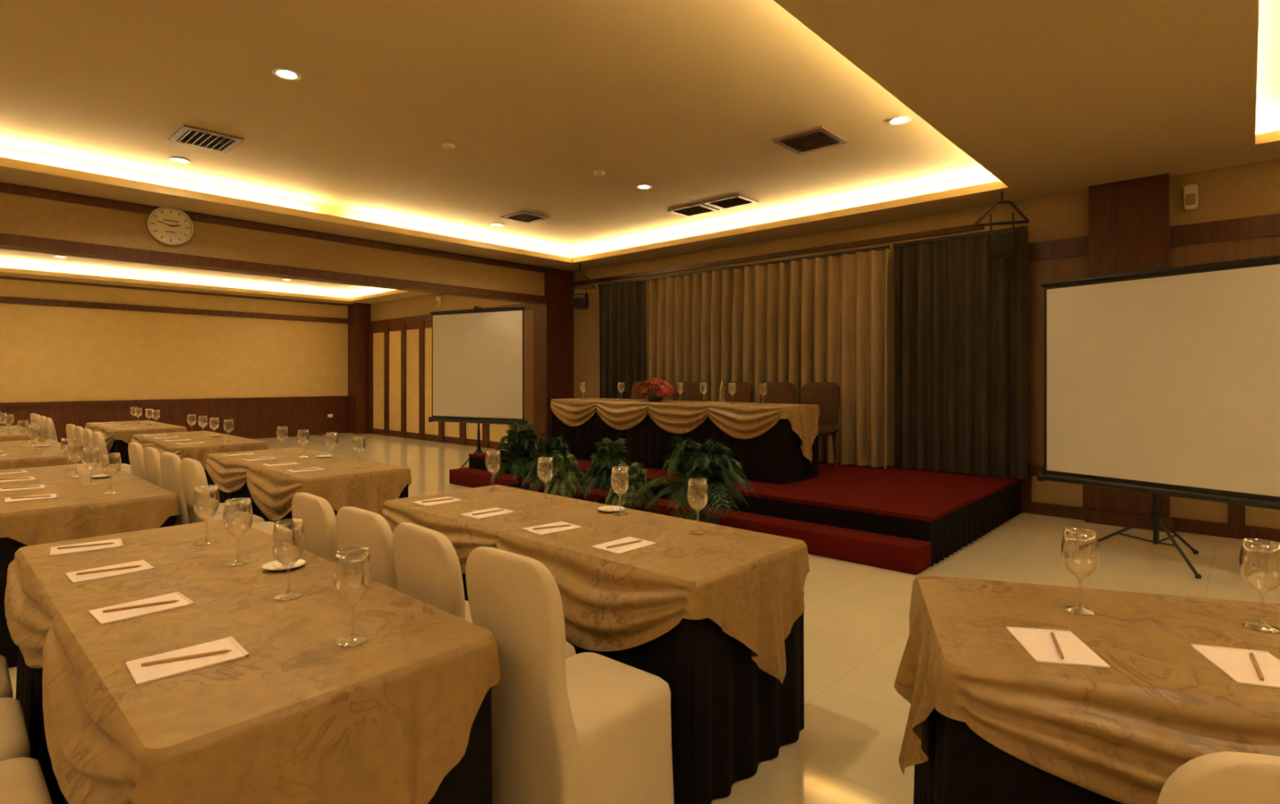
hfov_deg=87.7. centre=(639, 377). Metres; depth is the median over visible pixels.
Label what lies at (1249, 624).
wine glass
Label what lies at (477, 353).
projection screen
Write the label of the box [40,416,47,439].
banquet chair
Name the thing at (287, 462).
pencil
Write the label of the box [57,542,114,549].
pencil
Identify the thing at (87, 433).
banquet chair
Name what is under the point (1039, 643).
notepad
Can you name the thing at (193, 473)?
banquet chair
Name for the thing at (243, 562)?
wine glass
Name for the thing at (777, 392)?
chair
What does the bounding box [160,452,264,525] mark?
banquet chair
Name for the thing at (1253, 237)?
trim
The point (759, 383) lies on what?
wine glass
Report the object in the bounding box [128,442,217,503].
banquet chair
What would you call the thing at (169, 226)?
wall clock
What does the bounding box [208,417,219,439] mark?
wine glass
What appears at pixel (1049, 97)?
ceiling
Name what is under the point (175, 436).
notepad
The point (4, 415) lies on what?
wine glass
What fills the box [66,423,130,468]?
banquet chair
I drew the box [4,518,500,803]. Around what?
banquet table
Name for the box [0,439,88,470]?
banquet table
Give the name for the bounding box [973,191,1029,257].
loudspeaker
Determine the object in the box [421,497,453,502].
pencil
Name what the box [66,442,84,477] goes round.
wine glass
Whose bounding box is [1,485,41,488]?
pencil
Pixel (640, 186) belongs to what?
recessed light
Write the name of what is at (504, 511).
notepad
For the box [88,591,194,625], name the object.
notepad
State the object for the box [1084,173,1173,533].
pilaster
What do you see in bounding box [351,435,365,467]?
wine glass
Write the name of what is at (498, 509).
pencil
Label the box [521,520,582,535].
notepad
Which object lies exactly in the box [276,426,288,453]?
wine glass
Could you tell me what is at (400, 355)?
door
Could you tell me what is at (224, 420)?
wine glass
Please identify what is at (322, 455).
dish
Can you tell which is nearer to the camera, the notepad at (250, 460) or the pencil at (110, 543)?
the pencil at (110, 543)
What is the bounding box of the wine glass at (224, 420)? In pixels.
[223,419,233,442]
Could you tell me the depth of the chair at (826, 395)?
7.47 m
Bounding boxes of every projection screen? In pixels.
[428,306,527,468]
[1037,254,1279,578]
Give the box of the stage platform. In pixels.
[448,447,1021,574]
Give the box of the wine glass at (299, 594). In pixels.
[271,518,305,600]
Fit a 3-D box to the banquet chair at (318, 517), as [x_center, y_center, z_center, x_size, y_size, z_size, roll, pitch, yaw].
[-1.151,0.935,2.849,0.414,0.930,0.526,0,0,43]
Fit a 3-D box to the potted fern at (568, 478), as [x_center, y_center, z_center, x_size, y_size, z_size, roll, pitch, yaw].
[-0.712,1.061,6.224,0.456,0.678,0.449,0,0,6]
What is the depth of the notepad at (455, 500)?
3.47 m
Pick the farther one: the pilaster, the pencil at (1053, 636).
the pilaster
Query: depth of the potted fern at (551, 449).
6.56 m
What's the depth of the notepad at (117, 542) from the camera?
2.53 m
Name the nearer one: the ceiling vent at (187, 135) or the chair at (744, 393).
the ceiling vent at (187, 135)
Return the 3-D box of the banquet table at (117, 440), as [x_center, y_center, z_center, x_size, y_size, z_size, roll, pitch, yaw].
[-6.956,1.025,9.140,2.238,0.750,0.831,0,0,42]
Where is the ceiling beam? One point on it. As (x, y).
(20, 215)
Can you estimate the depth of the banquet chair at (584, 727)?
1.81 m
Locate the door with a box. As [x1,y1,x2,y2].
[368,320,510,450]
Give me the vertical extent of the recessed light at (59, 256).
0.013 m
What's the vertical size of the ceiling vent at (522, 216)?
0.025 m
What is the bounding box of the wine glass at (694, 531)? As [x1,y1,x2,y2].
[687,478,708,534]
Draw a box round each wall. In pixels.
[0,279,347,402]
[370,158,1279,528]
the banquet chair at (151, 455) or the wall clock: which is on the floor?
the banquet chair at (151, 455)
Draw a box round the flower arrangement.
[634,377,675,401]
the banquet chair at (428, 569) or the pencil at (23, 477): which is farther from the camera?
the pencil at (23, 477)
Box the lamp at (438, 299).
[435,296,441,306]
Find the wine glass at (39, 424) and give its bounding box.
[27,424,41,450]
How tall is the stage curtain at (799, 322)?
2.515 m
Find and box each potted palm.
[488,419,539,491]
[629,435,758,524]
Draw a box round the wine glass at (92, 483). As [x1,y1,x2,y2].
[81,447,101,485]
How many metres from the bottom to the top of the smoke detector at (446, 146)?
0.039 m
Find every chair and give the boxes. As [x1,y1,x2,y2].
[0,655,13,697]
[0,697,31,761]
[0,757,52,803]
[30,413,67,446]
[35,414,43,439]
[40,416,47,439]
[45,417,57,441]
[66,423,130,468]
[74,426,131,472]
[82,428,132,474]
[92,431,109,464]
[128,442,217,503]
[143,446,239,514]
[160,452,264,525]
[180,457,292,544]
[291,492,342,566]
[335,506,472,623]
[392,522,576,658]
[465,546,674,803]
[631,381,657,399]
[673,381,703,400]
[719,382,752,402]
[760,382,795,404]
[800,382,839,470]
[1157,751,1279,803]
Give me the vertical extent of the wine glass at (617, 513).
0.223 m
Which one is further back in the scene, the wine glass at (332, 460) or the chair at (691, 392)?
the chair at (691, 392)
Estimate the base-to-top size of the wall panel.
2.540 m
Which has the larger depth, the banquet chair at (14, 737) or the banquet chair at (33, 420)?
the banquet chair at (33, 420)
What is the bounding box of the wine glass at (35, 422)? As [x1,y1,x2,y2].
[24,422,37,446]
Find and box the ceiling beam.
[0,191,544,296]
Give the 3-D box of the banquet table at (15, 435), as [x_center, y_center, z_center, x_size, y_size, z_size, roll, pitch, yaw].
[-7.921,1.025,8.084,2.238,0.750,0.831,0,0,42]
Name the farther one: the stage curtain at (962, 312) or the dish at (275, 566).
the stage curtain at (962, 312)
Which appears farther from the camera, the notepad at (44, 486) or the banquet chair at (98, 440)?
the banquet chair at (98, 440)
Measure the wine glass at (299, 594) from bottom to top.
0.223 m
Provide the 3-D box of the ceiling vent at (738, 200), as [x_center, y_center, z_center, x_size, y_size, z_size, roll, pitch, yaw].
[1.090,-2.087,7.942,0.500,0.025,0.420,0,0,42]
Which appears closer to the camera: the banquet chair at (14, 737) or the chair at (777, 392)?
the banquet chair at (14, 737)
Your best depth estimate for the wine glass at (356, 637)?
1.64 m
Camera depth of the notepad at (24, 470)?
4.54 m
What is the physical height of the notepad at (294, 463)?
0.005 m
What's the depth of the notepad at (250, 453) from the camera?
5.60 m
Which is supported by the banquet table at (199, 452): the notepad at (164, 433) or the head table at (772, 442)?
the notepad at (164, 433)
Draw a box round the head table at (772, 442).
[550,397,820,484]
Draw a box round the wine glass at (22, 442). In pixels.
[17,420,29,443]
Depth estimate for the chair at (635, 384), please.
9.42 m
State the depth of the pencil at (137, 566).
2.22 m
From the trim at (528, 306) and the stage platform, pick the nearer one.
the stage platform
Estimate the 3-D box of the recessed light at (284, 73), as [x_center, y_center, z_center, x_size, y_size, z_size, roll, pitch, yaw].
[-2.438,-2.092,4.596,0.180,0.013,0.180,0,0,42]
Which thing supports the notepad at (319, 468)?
on the banquet table at (271, 490)
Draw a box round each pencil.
[0,470,22,472]
[0,477,31,479]
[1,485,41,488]
[10,495,52,498]
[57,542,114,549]
[75,564,141,574]
[102,600,178,612]
[141,649,231,666]
[245,457,271,459]
[267,462,293,464]
[292,467,319,470]
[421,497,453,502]
[471,509,503,515]
[533,524,571,529]
[606,540,642,548]
[1050,631,1063,659]
[1249,652,1264,680]
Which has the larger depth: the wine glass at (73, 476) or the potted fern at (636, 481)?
the potted fern at (636, 481)
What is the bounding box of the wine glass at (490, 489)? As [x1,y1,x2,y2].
[485,450,501,491]
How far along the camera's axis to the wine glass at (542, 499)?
3.52 m
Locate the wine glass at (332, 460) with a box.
[324,432,337,462]
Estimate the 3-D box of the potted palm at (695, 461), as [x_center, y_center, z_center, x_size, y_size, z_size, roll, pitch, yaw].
[0.424,0.936,5.372,0.988,0.928,0.941,0,0,28]
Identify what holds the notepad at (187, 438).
on the banquet table at (199, 452)
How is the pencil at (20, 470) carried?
on the notepad at (24, 470)
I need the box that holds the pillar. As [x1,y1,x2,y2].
[533,267,573,447]
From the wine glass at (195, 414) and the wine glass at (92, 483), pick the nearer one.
the wine glass at (92, 483)
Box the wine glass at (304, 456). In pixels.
[297,429,309,457]
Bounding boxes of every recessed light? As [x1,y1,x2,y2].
[53,255,66,257]
[168,156,191,163]
[271,67,301,80]
[491,223,504,226]
[635,184,652,189]
[887,115,911,124]
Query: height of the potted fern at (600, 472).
0.844 m
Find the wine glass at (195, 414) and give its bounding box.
[186,413,196,434]
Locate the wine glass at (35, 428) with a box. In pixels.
[34,427,48,454]
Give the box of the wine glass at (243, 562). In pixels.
[222,497,253,566]
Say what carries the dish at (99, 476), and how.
on the banquet table at (79, 511)
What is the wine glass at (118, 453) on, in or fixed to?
on the banquet table at (79, 511)
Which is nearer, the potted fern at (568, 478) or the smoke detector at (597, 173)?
the potted fern at (568, 478)
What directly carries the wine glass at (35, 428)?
on the banquet table at (19, 456)
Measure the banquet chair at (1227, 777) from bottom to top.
0.930 m
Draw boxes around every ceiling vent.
[168,124,244,153]
[500,210,549,223]
[667,203,719,217]
[703,194,759,209]
[772,125,848,155]
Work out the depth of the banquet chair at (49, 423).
7.68 m
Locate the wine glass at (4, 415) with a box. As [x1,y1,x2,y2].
[3,414,13,434]
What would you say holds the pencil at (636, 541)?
on the notepad at (627, 548)
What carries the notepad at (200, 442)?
on the banquet table at (199, 452)
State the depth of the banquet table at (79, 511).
3.52 m
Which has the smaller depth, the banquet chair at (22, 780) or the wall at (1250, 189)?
the banquet chair at (22, 780)
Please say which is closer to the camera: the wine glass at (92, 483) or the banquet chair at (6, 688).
the banquet chair at (6, 688)
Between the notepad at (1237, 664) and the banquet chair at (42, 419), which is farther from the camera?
the banquet chair at (42, 419)
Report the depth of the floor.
4.43 m
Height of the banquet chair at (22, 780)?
0.930 m
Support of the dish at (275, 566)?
on the banquet table at (402, 715)
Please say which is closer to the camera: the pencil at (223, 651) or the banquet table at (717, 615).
the pencil at (223, 651)
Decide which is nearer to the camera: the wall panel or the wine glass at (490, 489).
the wine glass at (490, 489)
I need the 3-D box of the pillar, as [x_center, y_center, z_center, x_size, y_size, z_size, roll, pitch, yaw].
[-1.493,-0.225,11.520,0.360,3.250,0.600,0,0,42]
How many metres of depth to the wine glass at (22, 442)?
6.60 m
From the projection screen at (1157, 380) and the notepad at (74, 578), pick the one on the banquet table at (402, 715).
the notepad at (74, 578)
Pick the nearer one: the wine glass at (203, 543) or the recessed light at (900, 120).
the wine glass at (203, 543)
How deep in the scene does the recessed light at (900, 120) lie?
5.42 m
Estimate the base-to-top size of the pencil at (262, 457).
0.007 m
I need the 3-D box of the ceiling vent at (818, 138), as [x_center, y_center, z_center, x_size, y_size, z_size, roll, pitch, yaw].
[1.502,-2.087,5.887,0.480,0.025,0.480,0,0,42]
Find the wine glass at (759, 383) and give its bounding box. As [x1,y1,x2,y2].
[759,382,767,404]
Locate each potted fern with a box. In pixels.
[520,432,580,495]
[542,453,588,500]
[577,437,633,507]
[605,462,658,512]
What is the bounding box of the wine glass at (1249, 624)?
[1239,537,1279,633]
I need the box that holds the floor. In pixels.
[8,432,1279,803]
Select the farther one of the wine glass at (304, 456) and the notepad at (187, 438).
the notepad at (187, 438)
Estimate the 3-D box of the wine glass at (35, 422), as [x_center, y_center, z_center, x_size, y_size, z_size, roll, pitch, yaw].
[-5.750,0.537,6.289,0.089,0.223,0.089,0,0,42]
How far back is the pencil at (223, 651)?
1.52 m
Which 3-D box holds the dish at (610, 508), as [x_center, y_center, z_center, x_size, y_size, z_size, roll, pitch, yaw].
[-0.140,0.642,3.243,0.136,0.014,0.136,0,0,42]
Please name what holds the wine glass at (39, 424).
on the banquet table at (19, 456)
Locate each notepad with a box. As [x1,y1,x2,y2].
[0,469,29,474]
[0,476,37,482]
[0,484,46,492]
[4,493,57,502]
[49,537,123,555]
[65,560,154,583]
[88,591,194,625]
[125,635,248,685]
[142,433,167,435]
[154,435,178,438]
[164,438,191,441]
[176,441,205,444]
[222,452,255,456]
[240,456,276,461]
[262,461,299,466]
[285,466,325,472]
[412,496,463,506]
[460,506,515,519]
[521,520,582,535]
[591,536,657,554]
[1005,626,1110,668]
[1190,643,1279,688]
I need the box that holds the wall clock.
[146,206,193,245]
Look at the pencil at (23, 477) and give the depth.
4.21 m
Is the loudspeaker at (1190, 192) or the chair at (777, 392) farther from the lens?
the chair at (777, 392)
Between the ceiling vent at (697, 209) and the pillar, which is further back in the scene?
the pillar
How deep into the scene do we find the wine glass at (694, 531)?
2.77 m
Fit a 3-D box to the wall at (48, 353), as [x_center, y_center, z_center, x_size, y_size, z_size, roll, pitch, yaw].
[-10.862,-0.350,13.168,0.200,3.500,10.800,0,0,42]
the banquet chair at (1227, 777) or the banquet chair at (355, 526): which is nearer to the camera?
the banquet chair at (1227, 777)
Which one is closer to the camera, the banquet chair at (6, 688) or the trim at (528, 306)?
the banquet chair at (6, 688)
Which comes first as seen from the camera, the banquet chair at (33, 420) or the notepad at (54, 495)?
the notepad at (54, 495)
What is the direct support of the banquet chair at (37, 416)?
on the floor
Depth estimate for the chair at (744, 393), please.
8.31 m
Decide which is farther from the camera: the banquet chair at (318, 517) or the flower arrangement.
the flower arrangement
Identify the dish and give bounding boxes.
[34,444,52,447]
[88,474,115,478]
[261,558,306,571]
[315,454,333,457]
[597,505,625,512]
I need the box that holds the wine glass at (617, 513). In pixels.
[610,466,629,515]
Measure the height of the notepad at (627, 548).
0.005 m
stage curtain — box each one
[598,276,653,399]
[644,245,889,468]
[893,226,1028,479]
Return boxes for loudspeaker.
[566,262,595,309]
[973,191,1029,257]
[1183,183,1198,210]
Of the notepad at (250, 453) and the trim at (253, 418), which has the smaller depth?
the notepad at (250, 453)
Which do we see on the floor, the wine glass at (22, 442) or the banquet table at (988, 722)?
the banquet table at (988, 722)
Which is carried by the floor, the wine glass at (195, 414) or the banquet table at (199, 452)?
the banquet table at (199, 452)
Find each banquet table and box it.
[0,425,41,441]
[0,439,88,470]
[0,462,180,667]
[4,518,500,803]
[84,420,186,464]
[130,431,268,487]
[205,447,411,546]
[382,484,809,803]
[893,574,1279,803]
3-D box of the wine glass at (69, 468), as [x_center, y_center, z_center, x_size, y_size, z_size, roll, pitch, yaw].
[-4.020,0.537,4.685,0.089,0.223,0.089,0,0,42]
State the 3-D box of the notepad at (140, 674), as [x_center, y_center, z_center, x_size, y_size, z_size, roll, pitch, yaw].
[-1.039,0.647,1.532,0.211,0.005,0.150,0,0,-45]
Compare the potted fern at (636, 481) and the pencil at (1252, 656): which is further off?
the potted fern at (636, 481)
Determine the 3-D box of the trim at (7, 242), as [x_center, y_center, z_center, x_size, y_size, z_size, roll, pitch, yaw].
[-4.936,-1.555,7.757,0.310,0.590,10.800,0,0,42]
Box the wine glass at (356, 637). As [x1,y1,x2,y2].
[333,546,372,647]
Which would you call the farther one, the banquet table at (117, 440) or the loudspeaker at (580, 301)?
the loudspeaker at (580, 301)
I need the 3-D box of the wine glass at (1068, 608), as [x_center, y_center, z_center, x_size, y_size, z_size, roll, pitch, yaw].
[1.222,0.537,1.851,0.089,0.223,0.089,0,0,42]
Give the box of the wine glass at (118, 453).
[101,452,121,493]
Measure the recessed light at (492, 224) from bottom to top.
0.013 m
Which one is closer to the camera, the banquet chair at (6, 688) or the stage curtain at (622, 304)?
the banquet chair at (6, 688)
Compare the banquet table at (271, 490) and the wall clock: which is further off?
the wall clock
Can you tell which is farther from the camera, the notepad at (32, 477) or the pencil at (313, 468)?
the pencil at (313, 468)
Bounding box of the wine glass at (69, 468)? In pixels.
[60,437,76,470]
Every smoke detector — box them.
[441,142,455,151]
[593,170,604,177]
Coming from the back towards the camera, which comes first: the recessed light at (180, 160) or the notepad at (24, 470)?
the recessed light at (180, 160)
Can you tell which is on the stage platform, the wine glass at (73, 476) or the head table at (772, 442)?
the head table at (772, 442)
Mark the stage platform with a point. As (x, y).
(908, 521)
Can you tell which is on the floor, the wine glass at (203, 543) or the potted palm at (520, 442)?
the potted palm at (520, 442)
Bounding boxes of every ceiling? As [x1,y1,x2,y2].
[0,0,1279,304]
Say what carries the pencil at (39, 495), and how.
on the notepad at (54, 495)
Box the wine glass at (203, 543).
[192,484,219,546]
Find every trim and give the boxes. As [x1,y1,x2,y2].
[0,182,546,303]
[0,275,370,444]
[368,302,533,448]
[572,213,1279,543]
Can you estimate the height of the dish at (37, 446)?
0.014 m
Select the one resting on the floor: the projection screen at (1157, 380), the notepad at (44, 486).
the projection screen at (1157, 380)
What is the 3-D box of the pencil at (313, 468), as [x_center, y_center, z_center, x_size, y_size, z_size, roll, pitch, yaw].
[-2.340,0.642,4.667,0.173,0.007,0.008,0,0,-31]
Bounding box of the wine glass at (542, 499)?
[537,457,554,501]
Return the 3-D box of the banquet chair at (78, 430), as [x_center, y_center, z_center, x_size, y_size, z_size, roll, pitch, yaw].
[-5.222,0.935,6.577,0.414,0.930,0.526,0,0,43]
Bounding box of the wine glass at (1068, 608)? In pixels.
[1061,528,1099,616]
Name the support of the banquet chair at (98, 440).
on the floor
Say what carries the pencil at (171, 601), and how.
on the notepad at (103, 618)
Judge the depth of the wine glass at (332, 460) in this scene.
5.14 m
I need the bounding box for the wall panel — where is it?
[512,309,533,431]
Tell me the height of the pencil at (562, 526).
0.007 m

